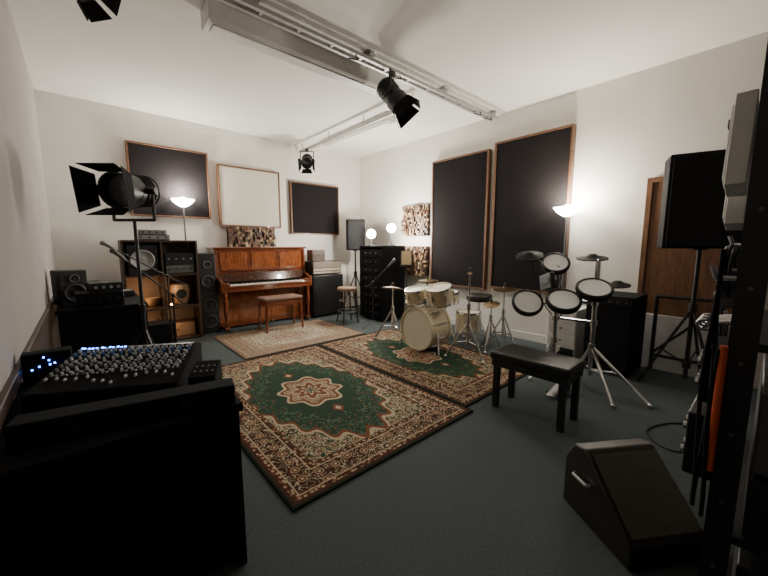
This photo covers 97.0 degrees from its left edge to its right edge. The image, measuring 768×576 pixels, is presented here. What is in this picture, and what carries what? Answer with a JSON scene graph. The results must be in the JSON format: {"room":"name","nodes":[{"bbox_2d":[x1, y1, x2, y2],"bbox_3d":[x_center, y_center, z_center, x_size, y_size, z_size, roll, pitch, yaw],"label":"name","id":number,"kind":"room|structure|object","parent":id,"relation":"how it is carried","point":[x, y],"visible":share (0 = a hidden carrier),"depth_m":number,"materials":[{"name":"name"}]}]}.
{"room":"studio","nodes":[
{"label":"studio","id":0,"kind":"room"},
{"bbox_2d":[0,0,54,392],"bbox_3d":[-1.436,-0.394,1.125,0.100,3.100,8.050,-6,10,-41],"label":"wall","id":1,"kind":"structure","parent":0,"point":[26,247],"depth_m":2.12,"materials":[{"name":"paint"}]},
{"bbox_2d":[0,296,53,427],"bbox_3d":[-1.390,0.380,1.264,0.022,0.050,8.050,-6,10,-41],"label":"trim","id":2,"kind":"structure","parent":1,"relation":"attached to","point":[7,394],"depth_m":1.37,"materials":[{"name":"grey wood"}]},
{"bbox_2d":[0,305,60,575],"bbox_3d":[-1.396,0.772,1.308,0.008,0.740,8.050,-6,10,-41],"label":"trim","id":3,"kind":"structure","parent":1,"relation":"attached to","point":[49,338],"depth_m":2.61,"materials":[{"name":"paint"}]},
{"bbox_2d":[34,89,359,300],"bbox_3d":[-2.321,-0.979,5.752,4.970,3.100,0.100,-6,10,-41],"label":"wall","id":4,"kind":"structure","parent":0,"point":[72,130],"depth_m":4.67,"materials":[{"name":"paint"}]},
{"bbox_2d":[124,140,210,218],"bbox_3d":[-3.067,-1.516,4.900,1.000,0.980,0.068,-6,10,-41],"label":"acoustic panel","id":5,"kind":"object","parent":4,"relation":"attached to","point":[178,173],"visible":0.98,"depth_m":4.89,"materials":[{"name":"black fabric"}]},
{"bbox_2d":[216,163,280,227],"bbox_3d":[-2.219,-1.496,5.662,1.010,0.950,0.068,-6,10,-41],"label":"acoustic panel","id":6,"kind":"object","parent":4,"relation":"attached to","point":[247,197],"visible":0.98,"depth_m":5.61,"materials":[{"name":"white fabric"}]},
{"bbox_2d":[226,226,275,246],"bbox_3d":[-2.167,-0.841,5.602,0.779,0.320,0.090,-6,10,-41],"label":"diffuser","id":7,"kind":"object","parent":4,"relation":"attached to","point":[236,236],"visible":1,"depth_m":5.56,"materials":[{"name":"brown wood"}]},
{"bbox_2d":[289,181,338,234],"bbox_3d":[-1.306,-1.494,6.479,1.030,0.940,0.068,-6,10,-41],"label":"acoustic panel","id":8,"kind":"object","parent":4,"relation":"attached to","point":[314,208],"visible":1,"depth_m":6.43,"materials":[{"name":"black fabric"}]},
{"bbox_2d":[343,300,359,306],"bbox_3d":[-2.279,0.515,5.900,4.762,0.100,0.015,-6,10,-41],"label":"baseboard","id":9,"kind":"structure","parent":4,"relation":"attached to","point":[347,304],"depth_m":7.29,"materials":[{"name":"paint"}]},
{"bbox_2d":[7,0,767,157],"bbox_3d":[0.385,-2.184,2.528,4.970,0.100,8.250,-6,10,-41],"label":"ceiling","id":10,"kind":"structure","parent":0,"point":[155,57],"depth_m":3.25,"materials":[{"name":"paint"}]},
{"bbox_2d":[200,0,386,97],"bbox_3d":[-0.676,-2.135,3.169,1.824,0.156,0.204,-6,10,-41],"label":"fitting","id":11,"kind":"object","parent":10,"relation":"attached to","point":[219,19],"visible":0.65,"depth_m":2.92,"materials":[{"name":"white plastic"}]},
{"bbox_2d":[209,24,378,95],"bbox_3d":[-0.676,-2.066,3.178,1.740,0.016,0.120,-6,10,-41],"label":"diffuser","id":12,"kind":"object","parent":11,"relation":"attached to","point":[221,30],"depth_m":3.00,"materials":[{"name":"white plastic"}]},
{"bbox_2d":[217,0,497,120],"bbox_3d":[-0.222,-2.146,3.169,4.700,0.136,0.140,-6,10,-41],"label":"bar","id":13,"kind":"object","parent":10,"relation":"hanging from","point":[251,7],"visible":0.99,"depth_m":3.05,"materials":[{"name":"metal"}]},
{"bbox_2d":[77,0,120,22],"bbox_3d":[-1.716,-1.777,1.917,0.227,0.375,0.346,1,7,11],"label":"spotlight","id":14,"kind":"object","parent":13,"relation":"hanging from","point":[92,11],"visible":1,"depth_m":2.00,"materials":[{"name":"black metal"}]},
{"bbox_2d":[376,68,420,128],"bbox_3d":[0.141,-1.898,3.408,0.439,0.509,0.306,1,7,10],"label":"spotlight","id":15,"kind":"object","parent":13,"relation":"hanging from","point":[400,103],"visible":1,"depth_m":3.33,"materials":[{"name":"black metal"}]},
{"bbox_2d":[323,112,394,147],"bbox_3d":[-0.442,-2.421,5.297,0.163,0.121,1.624,-6,10,-41],"label":"fitting","id":16,"kind":"object","parent":10,"relation":"attached to","point":[385,122],"visible":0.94,"depth_m":5.11,"materials":[{"name":"white plastic"}]},
{"bbox_2d":[327,122,390,146],"bbox_3d":[-0.442,-2.369,5.303,0.096,0.016,1.540,-6,10,-41],"label":"diffuser","id":17,"kind":"object","parent":16,"relation":"attached to","point":[375,126],"depth_m":5.19,"materials":[{"name":"white plastic"}]},
{"bbox_2d":[299,93,419,152],"bbox_3d":[-0.555,-2.378,5.066,0.040,0.149,2.900,-6,10,-41],"label":"bar","id":18,"kind":"object","parent":10,"relation":"hanging from","point":[386,115],"visible":0.81,"depth_m":4.95,"materials":[{"name":"metal"}]},
{"bbox_2d":[298,148,314,173],"bbox_3d":[-1.321,-2.172,5.822,0.269,0.439,0.413,-1,7,-9],"label":"spotlight","id":19,"kind":"object","parent":18,"relation":"hanging from","point":[307,161],"visible":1,"depth_m":5.82,"materials":[{"name":"black metal"}]},
{"bbox_2d":[177,305,757,575],"bbox_3d":[0.385,0.991,2.929,4.970,0.100,8.250,-6,10,-41],"label":"floor","id":20,"kind":"structure","parent":0,"point":[482,494],"depth_m":1.76,"materials":[{"name":"carpet"}]},
{"bbox_2d":[55,293,148,353],"bbox_3d":[-2.798,0.500,3.422,0.640,0.750,0.900,-6,10,-41],"label":"desk","id":21,"kind":"object","parent":20,"relation":"on","point":[113,325],"visible":0.58,"depth_m":3.06,"materials":[{"name":"wood"}]},
{"bbox_2d":[50,269,86,305],"bbox_3d":[-2.923,-0.008,3.170,0.215,0.320,0.200,4,8,28],"label":"loudspeaker","id":22,"kind":"object","parent":21,"relation":"on","point":[64,283],"visible":0.77,"depth_m":3.09,"materials":[{"name":"grey paint"}]},
{"bbox_2d":[74,290,124,308],"bbox_3d":[-2.607,0.093,3.124,0.340,0.130,0.220,-6,10,-41],"label":"audio interface","id":23,"kind":"object","parent":21,"relation":"on","point":[83,299],"visible":0.98,"depth_m":3.05,"materials":[{"name":"metal"}]},
{"bbox_2d":[85,280,122,292],"bbox_3d":[-2.576,-0.015,3.138,0.200,0.080,0.240,6,9,39],"label":"audio interface","id":24,"kind":"object","parent":23,"relation":"on","point":[101,286],"visible":1,"depth_m":3.09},
{"bbox_2d":[123,289,134,296],"bbox_3d":[-2.948,0.065,3.598,0.220,0.068,0.480,7,10,42],"label":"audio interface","id":25,"kind":"object","parent":21,"relation":"on","point":[127,292],"visible":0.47,"depth_m":3.66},
{"bbox_2d":[0,383,247,575],"bbox_3d":[-1.075,0.774,1.454,0.660,0.700,0.860,-6,10,-41],"label":"desk","id":26,"kind":"object","parent":20,"relation":"on","point":[165,496],"visible":0.7,"depth_m":1.13,"materials":[{"name":"wood"}]},
{"bbox_2d":[20,346,71,384],"bbox_3d":[-1.508,0.345,1.528,0.160,0.130,0.074,-6,10,-41],"label":"rack","id":27,"kind":"object","parent":26,"relation":"on","point":[36,365],"visible":0.78,"depth_m":1.49,"materials":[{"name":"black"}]},
{"bbox_2d":[20,342,201,412],"bbox_3d":[-1.094,0.350,1.438,0.500,0.143,0.360,-2,7,-13],"label":"mixing console","id":28,"kind":"object","parent":26,"relation":"on","point":[88,375],"visible":1,"depth_m":1.36,"materials":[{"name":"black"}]},
{"bbox_2d":[3,378,235,450],"bbox_3d":[-0.853,0.418,1.172,0.620,0.075,0.096,-4,8,-29],"label":"desk armrest","id":29,"kind":"object","parent":26,"relation":"on","point":[46,426],"visible":1,"depth_m":1.11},
{"bbox_2d":[188,359,221,384],"bbox_3d":[-0.738,0.371,1.408,0.100,0.109,0.120,-2,7,-13],"label":"controller","id":30,"kind":"object","parent":26,"relation":"on","point":[208,370],"visible":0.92,"depth_m":1.39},
{"bbox_2d":[100,241,184,342],"bbox_3d":[-2.712,0.138,3.886,0.825,1.344,0.390,-1,7,-10],"label":"microphone stand","id":31,"kind":"object","parent":20,"relation":"on","point":[103,243],"visible":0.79,"depth_m":3.90,"materials":[{"name":"grey paint"}]},
{"bbox_2d":[133,220,154,344],"bbox_3d":[-2.002,0.211,2.716,0.600,1.489,0.636,-6,10,-41],"label":"stand","id":32,"kind":"object","parent":20,"relation":"on","point":[144,333],"visible":0.48,"depth_m":2.75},
{"bbox_2d":[69,163,159,221],"bbox_3d":[-1.968,-0.706,2.593,0.374,0.383,0.548,0,7,-2],"label":"spotlight","id":33,"kind":"object","parent":32,"relation":"on","point":[123,191],"visible":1,"depth_m":2.48,"materials":[{"name":"black metal"}]},
{"bbox_2d":[109,248,186,342],"bbox_3d":[-2.239,0.247,3.315,0.356,1.270,0.602,6,9,39],"label":"microphone stand","id":34,"kind":"object","parent":20,"relation":"on","point":[112,250],"visible":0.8,"depth_m":3.35,"materials":[{"name":"grey paint"}]},
{"bbox_2d":[117,240,202,339],"bbox_3d":[-3.010,0.040,4.621,0.844,1.362,0.346,-6,10,-41],"label":"shelf unit","id":35,"kind":"object","parent":20,"relation":"on","point":[193,310],"visible":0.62,"depth_m":4.71,"materials":[{"name":"brown wood"}]},
{"bbox_2d":[124,245,158,275],"bbox_3d":[-3.156,-0.367,4.425,0.320,0.380,0.295,-6,10,-41],"label":"loudspeaker","id":36,"kind":"object","parent":35,"relation":"on","point":[148,253],"visible":0.73,"depth_m":4.33,"materials":[{"name":"metal"}]},
{"bbox_2d":[144,297,159,306],"bbox_3d":[-3.120,0.190,4.591,0.180,0.120,0.180,-6,10,-41],"label":"wooden bowl","id":37,"kind":"object","parent":35,"relation":"on","point":[152,301],"visible":0.99,"depth_m":4.54,"materials":[{"name":"brown wood"}]},
{"bbox_2d":[138,234,169,239],"bbox_3d":[-3.053,-0.665,4.476,0.360,0.070,0.280,-6,10,-41],"label":"deck","id":38,"kind":"object","parent":35,"relation":"on","point":[140,236],"visible":0.75,"depth_m":4.38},
{"bbox_2d":[137,229,166,234],"bbox_3d":[-3.053,-0.731,4.467,0.300,0.060,0.260,-6,10,-41],"label":"deck","id":39,"kind":"object","parent":38,"relation":"on","point":[150,232],"visible":0.88,"depth_m":4.39,"materials":[{"name":"grey paint"}]},
{"bbox_2d":[169,282,189,304],"bbox_3d":[-2.868,0.076,4.776,0.260,0.300,0.260,-6,10,-41],"label":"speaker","id":40,"kind":"object","parent":35,"relation":"on","point":[181,291],"visible":0.82,"depth_m":4.68,"materials":[{"name":"brown wood"}]},
{"bbox_2d":[164,264,194,273],"bbox_3d":[-2.848,-0.272,4.709,0.340,0.120,0.300,-6,10,-41],"label":"stereo receiver","id":41,"kind":"object","parent":35,"relation":"on","point":[177,268],"visible":0.85,"depth_m":4.60,"materials":[{"name":"grey paint"}]},
{"bbox_2d":[163,253,193,264],"bbox_3d":[-2.848,-0.407,4.692,0.340,0.150,0.300,-6,10,-41],"label":"amplifier","id":42,"kind":"object","parent":41,"relation":"on","point":[168,258],"visible":0.86,"depth_m":4.58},
{"bbox_2d":[173,318,195,336],"bbox_3d":[-2.859,0.562,4.858,0.260,0.200,0.220,-6,10,-41],"label":"wooden box","id":43,"kind":"object","parent":35,"relation":"on","point":[184,327],"visible":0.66,"depth_m":4.80,"materials":[{"name":"brown wood"}]},
{"bbox_2d":[148,319,175,343],"bbox_3d":[-2.843,0.603,4.245,0.400,0.340,0.320,-6,10,-41],"label":"case","id":44,"kind":"object","parent":20,"relation":"on","point":[159,330],"visible":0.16,"depth_m":4.17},
{"bbox_2d":[171,197,193,239],"bbox_3d":[-2.909,-0.327,5.038,0.300,1.985,0.300,-6,10,-41],"label":"floor lamp","id":45,"kind":"object","parent":20,"relation":"on","point":[183,202],"visible":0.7,"depth_m":4.88,"materials":[{"name":"grey paint"}]},
{"bbox_2d":[201,292,219,333],"bbox_3d":[-2.667,0.360,5.130,0.250,0.600,0.355,-6,10,-41],"label":"loudspeaker","id":46,"kind":"object","parent":20,"relation":"on","point":[210,317],"visible":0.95,"depth_m":5.01,"materials":[{"name":"grey paint"}]},
{"bbox_2d":[198,253,216,293],"bbox_3d":[-2.667,-0.226,5.056,0.230,0.580,0.335,-6,10,-41],"label":"loudspeaker","id":47,"kind":"object","parent":46,"relation":"on","point":[206,261],"visible":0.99,"depth_m":4.94,"materials":[{"name":"grey paint"}]},
{"bbox_2d":[206,247,311,331],"bbox_3d":[-2.009,-0.043,5.654,1.520,1.268,0.615,-6,10,-41],"label":"upright piano","id":48,"kind":"object","parent":20,"relation":"on","point":[243,274],"visible":0.98,"depth_m":5.50,"materials":[{"name":"brown wood"}]},
{"bbox_2d":[212,319,364,359],"bbox_3d":[-1.358,0.682,4.923,1.740,0.012,1.300,-6,10,-41],"label":"rug","id":49,"kind":"object","parent":20,"relation":"on","point":[250,344],"visible":0.94,"depth_m":4.77,"materials":[{"name":"fabric"}]},
{"bbox_2d":[257,293,303,333],"bbox_3d":[-1.598,0.376,5.263,0.612,0.511,0.332,-6,10,-41],"label":"piano bench","id":50,"kind":"object","parent":49,"relation":"on","point":[283,299],"visible":1,"depth_m":5.15,"materials":[{"name":"brown wood"}]},
{"bbox_2d":[257,293,301,301],"bbox_3d":[-1.598,0.147,5.234,0.600,0.050,0.320,-6,10,-41],"label":"seat cushion","id":51,"kind":"object","parent":50,"relation":"on","point":[292,297],"depth_m":5.16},
{"bbox_2d":[304,273,342,317],"bbox_3d":[-1.118,0.124,6.356,0.640,0.760,0.348,-6,10,-41],"label":"loudspeaker","id":52,"kind":"object","parent":20,"relation":"on","point":[324,294],"visible":0.73,"depth_m":6.18,"materials":[{"name":"black fabric"}]},
{"bbox_2d":[305,260,341,274],"bbox_3d":[-1.113,-0.378,6.286,0.620,0.250,0.305,-6,10,-41],"label":"amplifier","id":53,"kind":"object","parent":52,"relation":"on","point":[327,266],"visible":0.96,"depth_m":6.14,"materials":[{"name":"metal"}]},
{"bbox_2d":[307,250,324,260],"bbox_3d":[-1.232,-0.594,6.182,0.260,0.200,0.220,-6,10,-41],"label":"amplifier","id":54,"kind":"object","parent":53,"relation":"on","point":[312,255],"visible":1,"depth_m":6.10,"materials":[{"name":"brown wood"}]},
{"bbox_2d":[336,286,358,324],"bbox_3d":[-0.620,0.280,5.749,0.341,0.607,0.341,-6,10,-41],"label":"bar stool","id":55,"kind":"object","parent":20,"relation":"on","point":[341,289],"visible":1,"depth_m":5.68,"materials":[{"name":"brown wood"}]},
{"bbox_2d":[222,345,473,511],"bbox_3d":[-0.658,0.919,3.049,1.540,0.012,2.375,-6,10,-41],"label":"rug","id":56,"kind":"object","parent":20,"relation":"on","point":[314,419],"visible":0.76,"depth_m":2.56,"materials":[{"name":"fabric"}]},
{"bbox_2d":[343,250,359,311],"bbox_3d":[-0.537,-0.126,6.582,0.582,1.200,0.514,-1,7,-12],"label":"speaker stand","id":57,"kind":"object","parent":20,"relation":"on","point":[355,271],"visible":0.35,"depth_m":6.61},
{"bbox_2d":[346,219,364,249],"bbox_3d":[-0.543,-1.019,6.540,0.363,0.580,0.314,-1,7,-12],"label":"loudspeaker","id":58,"kind":"object","parent":57,"relation":"on","point":[355,228],"visible":0.91,"depth_m":6.39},
{"bbox_2d":[362,259,395,328],"bbox_3d":[-0.055,0.082,5.341,0.492,1.090,0.390,2,7,16],"label":"microphone stand","id":59,"kind":"object","parent":20,"relation":"on","point":[393,260],"visible":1,"depth_m":5.35,"materials":[{"name":"grey paint"}]},
{"bbox_2d":[360,246,404,321],"bbox_3d":[-0.037,-0.104,6.046,0.552,1.290,0.600,-6,10,-41],"label":"cabinet","id":60,"kind":"object","parent":20,"relation":"on","point":[373,259],"visible":0.98,"depth_m":5.84,"materials":[{"name":"metal"}]},
{"bbox_2d":[367,229,375,245],"bbox_3d":[-0.220,-0.890,5.976,0.176,0.284,0.168,-6,10,-41],"label":"table lamp","id":61,"kind":"object","parent":60,"relation":"on","point":[371,233],"visible":1,"depth_m":5.92,"materials":[{"name":"white"}]},
{"bbox_2d":[387,223,395,245],"bbox_3d":[0.127,-0.935,5.936,0.165,0.383,0.178,-6,10,-41],"label":"table lamp","id":62,"kind":"object","parent":60,"relation":"on","point":[391,228],"visible":1,"depth_m":5.88,"materials":[{"name":"white"}]},
{"bbox_2d":[400,251,412,310],"bbox_3d":[0.408,-0.018,5.678,0.275,1.202,0.306,1,7,4],"label":"music stand","id":63,"kind":"object","parent":20,"relation":"on","point":[405,256],"visible":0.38,"depth_m":5.61,"materials":[{"name":"metal"}]},
{"bbox_2d":[318,329,525,406],"bbox_3d":[0.385,0.797,4.017,1.305,0.012,2.300,-6,10,-41],"label":"rug","id":64,"kind":"object","parent":20,"relation":"on","point":[460,377],"visible":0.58,"depth_m":3.67,"materials":[{"name":"fabric"}]},
{"bbox_2d":[374,283,403,343],"bbox_3d":[0.159,0.319,4.637,0.441,0.784,0.433,-6,10,-41],"label":"cymbal stand","id":65,"kind":"object","parent":64,"relation":"on","point":[392,287],"visible":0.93,"depth_m":4.65,"materials":[{"name":"silver metal"}]},
{"bbox_2d":[400,298,451,355],"bbox_3d":[0.519,0.443,4.241,0.366,0.628,0.661,-6,10,-41],"label":"bass drum","id":66,"kind":"object","parent":64,"relation":"on","point":[424,327],"visible":0.94,"depth_m":4.12,"materials":[{"name":"beige wood"}]},
{"bbox_2d":[404,285,427,305],"bbox_3d":[0.409,0.094,4.291,0.304,0.230,0.287,-6,10,-41],"label":"tom drum","id":67,"kind":"object","parent":66,"relation":"attached to","point":[414,295],"visible":0.96,"depth_m":4.20,"materials":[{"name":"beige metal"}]},
{"bbox_2d":[426,282,454,307],"bbox_3d":[0.676,0.082,4.106,0.367,0.294,0.340,-6,10,-41],"label":"tom drum","id":68,"kind":"object","parent":66,"relation":"attached to","point":[440,294],"visible":1,"depth_m":4.00,"materials":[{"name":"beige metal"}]},
{"bbox_2d":[444,267,484,363],"bbox_3d":[1.008,0.287,3.853,0.458,1.044,0.450,-6,10,-41],"label":"cymbal stand","id":69,"kind":"object","parent":64,"relation":"on","point":[468,320],"visible":1,"depth_m":3.86,"materials":[{"name":"silver metal"}]},
{"bbox_2d":[417,276,437,304],"bbox_3d":[0.697,0.236,5.166,0.408,0.844,0.400,-6,10,-41],"label":"stand","id":70,"kind":"object","parent":20,"relation":"on","point":[427,280],"visible":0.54,"depth_m":5.10,"materials":[{"name":"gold metal"}]},
{"bbox_2d":[444,290,459,338],"bbox_3d":[0.895,0.370,4.823,0.426,0.665,0.422,-6,10,-41],"label":"snare drum","id":71,"kind":"object","parent":20,"relation":"on","point":[457,297],"visible":0.19,"depth_m":4.69,"materials":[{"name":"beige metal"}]},
{"bbox_2d":[454,309,481,345],"bbox_3d":[1.109,0.517,4.407,0.332,0.434,0.345,-6,10,-41],"label":"floor tom","id":72,"kind":"object","parent":20,"relation":"on","point":[461,314],"depth_m":4.29,"materials":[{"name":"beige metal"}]},
{"bbox_2d":[462,293,491,337],"bbox_3d":[1.352,0.398,4.766,0.384,0.624,0.388,-6,10,-41],"label":"stool","id":73,"kind":"object","parent":20,"relation":"on","point":[474,297],"visible":0.61,"depth_m":4.62,"materials":[{"name":"black leather"}]},
{"bbox_2d":[481,298,500,353],"bbox_3d":[1.278,0.455,4.154,0.262,0.664,0.276,-6,10,-41],"label":"cymbal stand","id":74,"kind":"object","parent":20,"relation":"on","point":[492,304],"visible":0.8,"depth_m":4.14,"materials":[{"name":"silver metal"}]},
{"bbox_2d":[484,283,516,345],"bbox_3d":[1.569,0.350,4.343,0.408,0.824,0.400,-6,10,-41],"label":"cymbal stand","id":75,"kind":"object","parent":20,"relation":"on","point":[504,288],"visible":0.8,"depth_m":4.32,"materials":[{"name":"silver metal"}]},
{"bbox_2d":[490,343,585,432],"bbox_3d":[1.166,0.743,2.634,0.330,0.465,0.600,-6,10,-41],"label":"bench","id":76,"kind":"object","parent":20,"relation":"on","point":[563,370],"visible":1,"depth_m":2.52,"materials":[{"name":"wood"}]},
{"bbox_2d":[490,343,585,378],"bbox_3d":[1.166,0.545,2.609,0.330,0.065,0.600,-6,10,-41],"label":"seat cushion","id":77,"kind":"object","parent":76,"relation":"on","point":[553,365],"depth_m":2.51,"materials":[{"name":"black leather"}]},
{"bbox_2d":[545,346,573,398],"bbox_3d":[1.538,0.738,2.979,0.339,0.390,0.180,-6,10,-41],"label":"pad","id":78,"kind":"object","parent":20,"relation":"on","point":[552,391],"visible":0.46,"depth_m":3.00,"materials":[{"name":"black rubber"}]},
{"bbox_2d":[546,306,585,358],"bbox_3d":[2.106,0.515,3.904,0.432,0.600,0.300,-6,10,-41],"label":"drawer unit","id":79,"kind":"object","parent":20,"relation":"on","point":[570,334],"visible":0.58,"depth_m":3.75,"materials":[{"name":"white plastic"}]},
{"bbox_2d":[554,205,582,288],"bbox_3d":[2.131,-0.091,4.052,0.300,1.765,0.300,-6,10,-41],"label":"floor lamp","id":80,"kind":"object","parent":20,"relation":"on","point":[566,211],"visible":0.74,"depth_m":3.91,"materials":[{"name":"grey paint"}]},
{"bbox_2d":[512,251,652,408],"bbox_3d":[1.752,0.295,3.103,1.198,1.248,0.648,5,9,37],"label":"drum kit","id":81,"kind":"object","parent":20,"relation":"on","point":[526,302],"visible":0.98,"depth_m":3.07,"materials":[{"name":"black rubber"}]},
{"bbox_2d":[583,291,647,377],"bbox_3d":[2.409,0.457,3.561,0.502,0.800,0.420,-6,10,-41],"label":"amplifier","id":82,"kind":"object","parent":20,"relation":"on","point":[619,334],"visible":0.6,"depth_m":3.37,"materials":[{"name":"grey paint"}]},
{"bbox_2d":[585,304,630,372],"bbox_3d":[2.235,0.496,3.410,0.010,0.640,0.360,-6,10,-41],"label":"grille","id":83,"kind":"object","parent":82,"relation":"attached to","point":[613,328],"depth_m":3.37,"materials":[{"name":"fabric"}]},
{"bbox_2d":[563,438,702,570],"bbox_3d":[1.117,0.937,1.561,0.388,0.349,0.410,-1,7,-8],"label":"stage monitor","id":84,"kind":"object","parent":20,"relation":"on","point":[623,490],"visible":0.96,"depth_m":1.48,"materials":[{"name":"metal"}]},
{"bbox_2d":[593,449,701,539],"bbox_3d":[1.140,0.888,1.489,0.320,0.221,0.245,-1,7,-8],"label":"grille","id":85,"kind":"object","parent":84,"relation":"attached to","point":[647,503],"depth_m":1.47,"materials":[{"name":"fabric"}]},
{"bbox_2d":[645,422,682,451],"bbox_3d":[1.959,1.027,2.198,0.408,0.012,1.403,4,8,30],"label":"cable","id":86,"kind":"object","parent":20,"relation":"on","point":[649,428],"visible":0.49,"depth_m":2.35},
{"bbox_2d":[637,249,707,380],"bbox_3d":[2.656,0.285,3.046,0.536,1.270,0.599,4,8,30],"label":"speaker stand","id":87,"kind":"object","parent":20,"relation":"on","point":[693,306],"visible":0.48,"depth_m":3.03,"materials":[{"name":"metal"}]},
{"bbox_2d":[657,149,742,248],"bbox_3d":[2.732,-0.722,2.875,0.603,0.770,0.434,4,8,30],"label":"loudspeaker","id":88,"kind":"object","parent":87,"relation":"on","point":[693,191],"visible":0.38,"depth_m":2.75,"materials":[{"name":"plastic"}]},
{"bbox_2d":[640,313,707,376],"bbox_3d":[2.994,0.585,3.427,0.022,0.580,0.660,-6,10,-41],"label":"board","id":89,"kind":"object","parent":20,"relation":"on","point":[666,325],"visible":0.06,"depth_m":3.48,"materials":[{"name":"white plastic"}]},
{"bbox_2d":[648,294,724,369],"bbox_3d":[2.972,0.483,3.367,0.036,0.798,0.516,-6,10,-41],"label":"folding stand","id":90,"kind":"object","parent":20,"relation":"on","point":[657,296],"visible":0.54,"depth_m":3.49,"materials":[{"name":"metal"}]},
{"bbox_2d":[698,41,767,575],"bbox_3d":[1.290,0.073,0.820,0.702,2.250,0.701,-6,10,-41],"label":"equipment rack","id":91,"kind":"object","parent":20,"relation":"on","point":[737,503],"visible":0.87,"depth_m":0.82,"materials":[{"name":"metal"}]},
{"bbox_2d":[680,393,710,480],"bbox_3d":[0.947,0.426,1.013,0.220,0.180,0.070,-6,10,-41],"label":"box","id":92,"kind":"object","parent":91,"relation":"attached to","point":[689,423],"visible":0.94,"depth_m":0.95,"materials":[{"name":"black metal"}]},
{"bbox_2d":[689,299,719,505],"bbox_3d":[0.812,0.300,0.857,0.015,0.551,0.028,3,8,24],"label":"cable","id":93,"kind":"object","parent":91,"relation":"hanging from","point":[716,325],"visible":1,"depth_m":0.84,"materials":[{"name":"black rubber"}]},
{"bbox_2d":[690,249,725,498],"bbox_3d":[0.815,0.233,0.864,0.026,0.661,0.020,-6,10,-41],"label":"cable","id":94,"kind":"object","parent":91,"relation":"hanging from","point":[722,251],"visible":1,"depth_m":0.86,"materials":[{"name":"rubber"}]},
{"bbox_2d":[698,349,719,516],"bbox_3d":[0.810,0.366,0.850,0.026,0.441,0.019,-6,10,-41],"label":"cable","id":95,"kind":"object","parent":91,"relation":"hanging from","point":[716,359],"visible":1,"depth_m":0.85,"materials":[{"name":"rubber"}]},
{"bbox_2d":[694,335,728,402],"bbox_3d":[0.937,0.225,0.969,0.200,0.150,0.055,-6,10,-41],"label":"box","id":96,"kind":"object","parent":91,"relation":"attached to","point":[722,340],"visible":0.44,"depth_m":0.91,"materials":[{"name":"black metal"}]},
{"bbox_2d":[695,313,731,330],"bbox_3d":[0.925,0.095,0.951,0.118,0.042,0.072,-6,10,-41],"label":"coiled cable","id":97,"kind":"object","parent":91,"relation":"hanging from","point":[703,321],"visible":0.61,"depth_m":0.94,"materials":[{"name":"silver metal"}]},
{"bbox_2d":[707,345,728,471],"bbox_3d":[0.816,0.298,0.836,0.022,0.321,0.016,-6,10,-41],"label":"cable","id":98,"kind":"object","parent":91,"relation":"hanging from","point":[722,364],"visible":1,"depth_m":0.83,"materials":[{"name":"plastic"}]},
{"bbox_2d":[718,325,729,336],"bbox_3d":[1.315,0.220,1.320,0.221,0.218,0.065,-6,10,-41],"label":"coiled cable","id":99,"kind":"object","parent":91,"relation":"hanging from","point":[724,330],"visible":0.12,"depth_m":1.26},
{"bbox_2d":[713,268,736,308],"bbox_3d":[1.160,-0.003,1.143,0.180,0.120,0.060,-6,10,-41],"label":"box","id":100,"kind":"object","parent":91,"relation":"attached to","point":[725,302],"visible":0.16,"depth_m":1.08,"materials":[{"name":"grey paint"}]},
{"bbox_2d":[720,244,740,297],"bbox_3d":[1.148,-0.046,1.122,0.209,0.198,0.050,-6,10,-41],"label":"coiled cable","id":101,"kind":"object","parent":91,"relation":"hanging from","point":[732,252],"visible":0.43,"depth_m":1.07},
{"bbox_2d":[722,170,750,230],"bbox_3d":[1.039,-0.298,0.999,0.135,0.252,0.051,-6,10,-41],"label":"control box","id":102,"kind":"object","parent":91,"relation":"attached to","point":[734,207],"visible":0.31,"depth_m":0.97,"materials":[{"name":"plastic"}]},
{"bbox_2d":[722,89,758,196],"bbox_3d":[0.942,-0.376,0.902,0.155,0.256,0.051,-6,10,-41],"label":"control box","id":103,"kind":"object","parent":91,"relation":"attached to","point":[742,124],"visible":0.99,"depth_m":0.86,"materials":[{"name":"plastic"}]},
{"bbox_2d":[360,31,767,377],"bbox_3d":[2.206,-0.799,4.333,0.100,3.100,8.050,-6,10,-41],"label":"wall","id":104,"kind":"structure","parent":0,"point":[628,126],"depth_m":3.85,"materials":[{"name":"paint"}]},
{"bbox_2d":[401,204,429,235],"bbox_3d":[0.551,-1.193,6.016,0.091,0.520,0.619,-6,10,-41],"label":"diffuser","id":105,"kind":"object","parent":104,"relation":"in","point":[416,219],"visible":1,"depth_m":5.97,"materials":[{"name":"brown wood"}]},
{"bbox_2d":[405,246,429,275],"bbox_3d":[0.551,-0.489,6.105,0.090,0.520,0.619,-6,10,-41],"label":"diffuser","id":106,"kind":"object","parent":104,"relation":"in","point":[421,254],"visible":0.8,"depth_m":6.01,"materials":[{"name":"brown wood"}]},
{"bbox_2d":[430,149,491,289],"bbox_3d":[1.168,-1.022,5.337,0.088,2.010,1.040,-6,10,-41],"label":"acoustic panel","id":107,"kind":"object","parent":104,"relation":"attached to","point":[461,185],"visible":0.92,"depth_m":5.25,"materials":[{"name":"fabric"}]},
{"bbox_2d":[489,123,576,293],"bbox_3d":[1.912,-0.967,4.500,0.088,2.030,1.020,-6,10,-41],"label":"acoustic panel","id":108,"kind":"object","parent":104,"relation":"attached to","point":[533,173],"visible":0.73,"depth_m":4.45,"materials":[{"name":"fabric"}]},
{"bbox_2d":[450,318,759,388],"bbox_3d":[2.168,0.694,4.477,0.015,0.100,8.035,-6,10,-41],"label":"baseboard","id":109,"kind":"structure","parent":104,"relation":"attached to","point":[517,334],"depth_m":4.69,"materials":[{"name":"paint"}]},
{"bbox_2d":[637,176,731,318],"bbox_3d":[3.056,-0.115,3.340,0.049,1.990,0.900,-6,10,-41],"label":"door","id":110,"kind":"structure","parent":104,"relation":"in","point":[662,271],"depth_m":3.49,"materials":[{"name":"brown wood"}]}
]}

